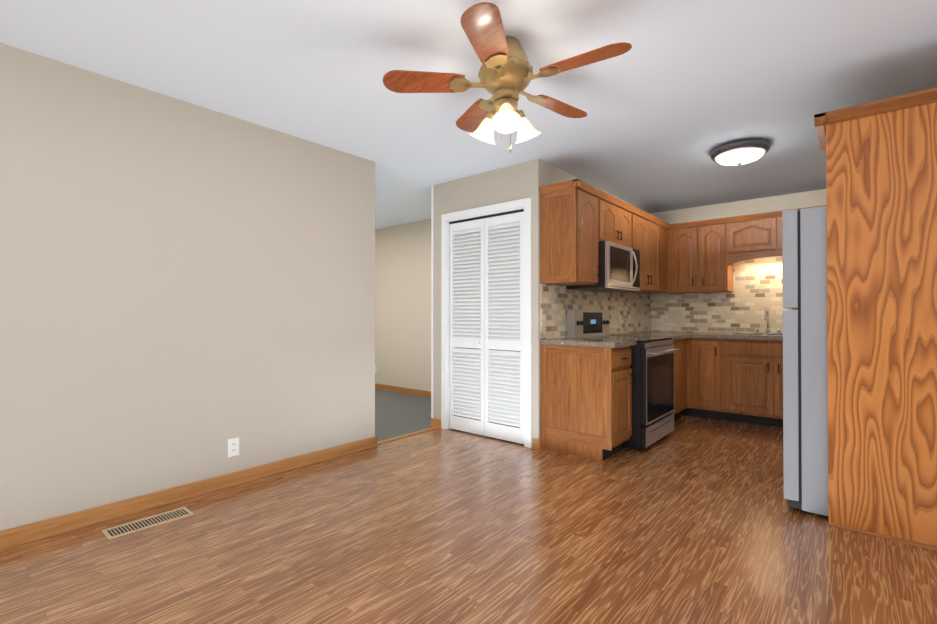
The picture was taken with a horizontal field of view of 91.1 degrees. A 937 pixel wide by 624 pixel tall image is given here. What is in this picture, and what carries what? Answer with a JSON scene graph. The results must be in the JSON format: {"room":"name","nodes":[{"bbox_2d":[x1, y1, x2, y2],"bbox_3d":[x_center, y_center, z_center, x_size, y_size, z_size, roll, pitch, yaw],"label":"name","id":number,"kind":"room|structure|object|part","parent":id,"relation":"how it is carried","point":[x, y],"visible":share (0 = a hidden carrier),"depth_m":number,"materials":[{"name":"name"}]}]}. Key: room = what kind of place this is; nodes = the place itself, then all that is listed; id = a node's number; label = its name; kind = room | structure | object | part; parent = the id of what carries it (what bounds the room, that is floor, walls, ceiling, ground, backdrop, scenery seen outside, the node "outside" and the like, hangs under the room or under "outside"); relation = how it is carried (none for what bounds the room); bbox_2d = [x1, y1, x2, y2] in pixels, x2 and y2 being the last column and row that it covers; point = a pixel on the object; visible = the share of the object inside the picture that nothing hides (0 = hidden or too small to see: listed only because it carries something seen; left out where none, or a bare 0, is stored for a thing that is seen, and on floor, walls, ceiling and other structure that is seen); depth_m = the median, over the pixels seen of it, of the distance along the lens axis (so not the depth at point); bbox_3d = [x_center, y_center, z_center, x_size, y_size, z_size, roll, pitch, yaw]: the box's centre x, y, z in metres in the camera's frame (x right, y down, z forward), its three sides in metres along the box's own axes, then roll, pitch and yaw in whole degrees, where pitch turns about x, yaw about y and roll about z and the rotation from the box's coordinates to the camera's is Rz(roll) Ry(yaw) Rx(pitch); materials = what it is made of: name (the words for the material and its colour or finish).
{"room":"kitchen","nodes":[
{"label":"kitchen","id":0,"kind":"room"},
{"bbox_2d":[0,43,477,530],"bbox_3d":[-2.010,-0.079,2.618,0.140,2.440,7.500,0,-1,40],"label":"wall","id":1,"kind":"structure","parent":0,"point":[187,290],"depth_m":2.74,"materials":[{"name":"beige paint"}]},
{"bbox_2d":[0,436,377,549],"bbox_3d":[-2.575,1.093,1.813,0.025,0.085,5.553,0,-1,40],"label":"baseboard","id":2,"kind":"structure","parent":1,"relation":"attached to","point":[20,535],"depth_m":2.71,"materials":[{"name":"brown wood"}]},
{"bbox_2d":[228,437,238,456],"bbox_3d":[-1.553,0.894,3.037,0.010,0.116,0.072,0,-1,40],"label":"outlet","id":3,"kind":"object","parent":1,"relation":"attached to","point":[233,446],"visible":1,"depth_m":3.03,"materials":[{"name":"white plastic"}]},
{"bbox_2d":[431,185,432,417],"bbox_3d":[-0.367,-0.065,4.657,0.024,2.440,0.004,0,-1,40],"label":"trim","id":4,"kind":"structure","parent":1,"relation":"attached to","point":[432,301],"depth_m":4.66,"materials":[{"name":"white paint"}]},
{"bbox_2d":[375,219,430,390],"bbox_3d":[-0.828,-0.051,6.606,3.200,2.440,0.120,0,-1,40],"label":"wall","id":5,"kind":"structure","parent":0,"point":[402,305],"depth_m":6.62,"materials":[{"name":"beige paint"}]},
{"bbox_2d":[375,383,430,397],"bbox_3d":[-0.880,1.126,6.547,3.187,0.085,0.025,0,-1,40],"label":"baseboard","id":6,"kind":"structure","parent":5,"relation":"attached to","point":[417,392],"depth_m":6.58,"materials":[{"name":"brown wood"}]},
{"bbox_2d":[375,389,431,441],"bbox_3d":[-2.062,1.181,5.074,3.280,0.054,4.000,0,-1,40],"label":"floor","id":7,"kind":"structure","parent":0,"point":[397,414],"depth_m":5.18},
{"bbox_2d":[0,408,936,623],"bbox_3d":[0.807,1.157,1.343,5.920,0.050,9.200,0,-1,40],"label":"floor","id":8,"kind":"structure","parent":0,"point":[692,520],"depth_m":2.18,"materials":[{"name":"laminate"}]},
{"bbox_2d":[102,507,193,539],"bbox_3d":[-1.727,1.137,2.488,0.140,0.006,0.385,0,-1,40],"label":"floor vent","id":9,"kind":"object","parent":8,"relation":"in","point":[138,525],"visible":1,"depth_m":2.47,"materials":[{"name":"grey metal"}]},
{"bbox_2d":[377,427,437,444],"bbox_3d":[-0.570,1.149,4.280,0.055,0.008,0.826,0,-1,40],"label":"threshold","id":10,"kind":"object","parent":8,"relation":"on","point":[404,436],"depth_m":4.26,"materials":[{"name":"brown wood"}]},
{"bbox_2d":[540,345,634,461],"bbox_3d":[0.981,0.712,3.830,0.621,0.876,0.431,0,-1,40],"label":"base cabinet","id":11,"kind":"object","parent":8,"relation":"on","point":[586,402],"depth_m":3.65,"materials":[{"name":"brown wood"}]},
{"bbox_2d":[540,338,635,347],"bbox_3d":[0.991,0.252,3.822,0.651,0.040,0.439,0,-1,40],"label":"countertop","id":12,"kind":"structure","parent":11,"relation":"on","point":[615,343],"depth_m":3.68,"materials":[{"name":"stone"}]},
{"bbox_2d":[567,310,678,450],"bbox_3d":[1.441,0.567,4.231,0.774,1.170,0.760,0,-1,40],"label":"range","id":13,"kind":"object","parent":8,"relation":"on","point":[653,393],"visible":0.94,"depth_m":3.96,"materials":[{"name":"black metal"}]},
{"bbox_2d":[672,340,675,418],"bbox_3d":[1.742,0.718,4.732,0.621,0.876,0.381,0,-1,40],"label":"base cabinet","id":14,"kind":"object","parent":8,"relation":"on","point":[674,341],"depth_m":4.76,"materials":[{"name":"brown wood"}]},
{"bbox_2d":[609,332,690,339],"bbox_3d":[1.898,0.260,4.896,0.651,0.040,0.830,0,-1,40],"label":"countertop","id":15,"kind":"structure","parent":14,"relation":"on","point":[675,336],"depth_m":4.90,"materials":[{"name":"stone"}]},
{"bbox_2d":[676,338,687,417],"bbox_3d":[2.038,0.721,5.083,0.621,0.876,0.537,0,-1,40],"label":"base cabinet","id":16,"kind":"object","parent":8,"relation":"on","point":[681,344],"depth_m":4.95,"materials":[{"name":"brown wood"}]},
{"bbox_2d":[688,338,723,419],"bbox_3d":[2.738,0.722,5.196,0.362,0.876,0.621,0,-1,40],"label":"base cabinet","id":17,"kind":"object","parent":8,"relation":"on","point":[705,355],"depth_m":4.95,"materials":[{"name":"brown wood"}]},
{"bbox_2d":[724,339,782,427],"bbox_3d":[3.225,0.719,4.785,0.913,0.876,0.621,0,-1,40],"label":"base cabinet","id":18,"kind":"object","parent":8,"relation":"on","point":[753,369],"depth_m":4.67,"materials":[{"name":"brown wood"}]},
{"bbox_2d":[646,307,782,339],"bbox_3d":[3.176,0.114,4.809,2.718,0.330,0.652,0,-1,40],"label":"countertop","id":19,"kind":"structure","parent":18,"relation":"on","point":[753,336],"depth_m":4.89,"materials":[{"name":"stone"}]},
{"bbox_2d":[782,206,827,515],"bbox_3d":[2.310,0.269,2.707,0.796,1.745,0.750,0,-1,40],"label":"refrigerator","id":20,"kind":"object","parent":8,"relation":"on","point":[805,385],"visible":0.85,"depth_m":2.57,"materials":[{"name":"grey metal"}]},
{"bbox_2d":[814,87,936,550],"bbox_3d":[2.459,0.039,2.514,0.852,2.202,0.850,0,-1,40],"label":"end panel","id":21,"kind":"object","parent":8,"relation":"on","point":[881,178],"visible":1,"depth_m":2.33,"materials":[{"name":"brown wood"}]},
{"bbox_2d":[0,0,936,228],"bbox_3d":[-0.446,-1.350,2.418,9.600,0.100,9.600,0,-1,40],"label":"ceiling","id":22,"kind":"structure","parent":0,"point":[674,96],"depth_m":2.49,"materials":[{"name":"paint"}]},
{"bbox_2d":[383,2,631,152],"bbox_3d":[0.216,-1.027,2.222,1.114,0.549,1.126,0,-1,40],"label":"ceiling fan","id":23,"kind":"object","parent":22,"relation":"hanging from","point":[505,74],"visible":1,"depth_m":2.15,"materials":[{"name":"brown wood"}]},
{"bbox_3d":[0.195,-1.160,2.227,0.516,0.284,0.522,0,-1,40],"label":"motor","id":24,"kind":"part","parent":23,"relation":"part of","materials":[{"name":"gold metal"}]},
{"bbox_2d":[710,139,770,165],"bbox_3d":[2.123,-1.218,3.599,0.410,0.148,0.410,0,-1,40],"label":"kitchen ceiling light","id":25,"kind":"object","parent":22,"relation":"attached to","point":[739,152],"visible":1,"depth_m":3.49,"materials":[{"name":"white glass"}]},
{"bbox_3d":[2.123,-1.201,3.599,0.340,0.066,0.340,0,-1,40],"label":"glass","id":26,"kind":"part","parent":25,"relation":"part of","materials":[{"name":"white glass"}]},
{"bbox_2d":[442,162,525,213],"bbox_3d":[0.153,-0.067,4.299,0.996,2.440,0.120,0,-1,40],"label":"wall","id":27,"kind":"structure","parent":0,"point":[501,185],"depth_m":4.22,"materials":[{"name":"beige paint"}]},
{"bbox_2d":[430,418,440,427],"bbox_3d":[-0.328,1.113,4.602,0.139,0.085,0.025,0,-1,40],"label":"baseboard","id":28,"kind":"structure","parent":27,"relation":"attached to","point":[435,422],"depth_m":4.60,"materials":[{"name":"brown wood"}]},
{"bbox_2d":[441,197,531,447],"bbox_3d":[0.172,0.092,4.271,1.042,2.122,0.136,0,-1,40],"label":"door frame","id":29,"kind":"structure","parent":27,"relation":"attached to","point":[505,208],"depth_m":4.18,"materials":[{"name":"white paint"}]},
{"bbox_2d":[450,212,523,443],"bbox_3d":[0.144,0.137,4.237,0.870,2.006,0.064,0,-1,40],"label":"bifold closet door","id":30,"kind":"structure","parent":27,"relation":"in","point":[486,308],"depth_m":4.22,"materials":[{"name":"white paint"}]},
{"bbox_2d":[526,159,649,446],"bbox_3d":[1.460,-0.062,4.982,0.120,2.440,2.850,0,-1,40],"label":"wall","id":31,"kind":"structure","parent":0,"point":[539,173],"depth_m":3.88,"materials":[{"name":"beige paint"}]},
{"bbox_2d":[532,438,542,449],"bbox_3d":[0.578,1.107,3.856,0.076,0.085,0.053,0,-1,40],"label":"baseboard","id":32,"kind":"structure","parent":31,"relation":"attached to","point":[535,444],"depth_m":3.84,"materials":[{"name":"brown wood"}]},
{"bbox_2d":[539,179,602,285],"bbox_3d":[0.869,-0.645,3.933,0.331,0.812,0.431,0,-1,40],"label":"upper cabinet","id":33,"kind":"object","parent":31,"relation":"attached to","point":[580,219],"depth_m":3.79,"materials":[{"name":"brown wood"}]},
{"bbox_2d":[540,284,650,338],"bbox_3d":[1.478,0.004,4.903,0.008,0.468,2.689,0,-1,40],"label":"tile backsplash","id":34,"kind":"structure","parent":31,"relation":"attached to","point":[629,312],"depth_m":4.63,"materials":[{"name":"beige tile"}]},
{"bbox_2d":[603,191,634,248],"bbox_3d":[1.258,-0.831,4.395,0.331,0.433,0.771,0,-1,40],"label":"upper cabinet","id":35,"kind":"object","parent":31,"relation":"attached to","point":[618,216],"depth_m":4.30,"materials":[{"name":"brown wood"}]},
{"bbox_2d":[566,241,639,291],"bbox_3d":[1.313,-0.409,4.346,0.455,0.405,0.760,0,-1,40],"label":"over-the-range microwave","id":36,"kind":"object","parent":35,"relation":"attached to","point":[619,264],"visible":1,"depth_m":4.13,"materials":[{"name":"silver metal"}]},
{"bbox_2d":[629,207,662,293],"bbox_3d":[1.775,-0.638,5.005,0.331,0.812,0.826,0,-1,40],"label":"upper cabinet","id":37,"kind":"object","parent":31,"relation":"attached to","point":[648,228],"depth_m":4.97,"materials":[{"name":"brown wood"}]},
{"bbox_2d":[663,221,670,292],"bbox_3d":[2.165,-0.634,5.466,0.331,0.812,0.382,0,-1,40],"label":"upper cabinet","id":38,"kind":"object","parent":31,"relation":"attached to","point":[666,226],"depth_m":5.47,"materials":[{"name":"brown wood"}]},
{"bbox_2d":[650,189,826,332],"bbox_3d":[3.473,-0.062,5.069,2.844,2.440,0.120,0,-1,40],"label":"wall","id":39,"kind":"structure","parent":0,"point":[814,198],"depth_m":5.25,"materials":[{"name":"beige paint"}]},
{"bbox_2d":[671,217,734,293],"bbox_3d":[2.718,-0.635,5.412,0.645,0.812,0.332,0,-1,40],"label":"upper cabinet","id":40,"kind":"object","parent":39,"relation":"attached to","point":[700,261],"depth_m":5.25,"materials":[{"name":"brown wood"}]},
{"bbox_2d":[651,257,797,333],"bbox_3d":[3.389,-0.179,5.057,2.714,0.836,0.008,0,-1,40],"label":"tile backsplash","id":41,"kind":"structure","parent":39,"relation":"attached to","point":[754,294],"depth_m":5.31,"materials":[{"name":"beige tile"}]},
{"bbox_2d":[727,205,826,258],"bbox_3d":[3.316,-0.843,4.908,0.920,0.402,0.332,0,-1,40],"label":"upper cabinet","id":42,"kind":"object","parent":39,"relation":"attached to","point":[759,233],"depth_m":4.91,"materials":[{"name":"brown wood"}]}
]}

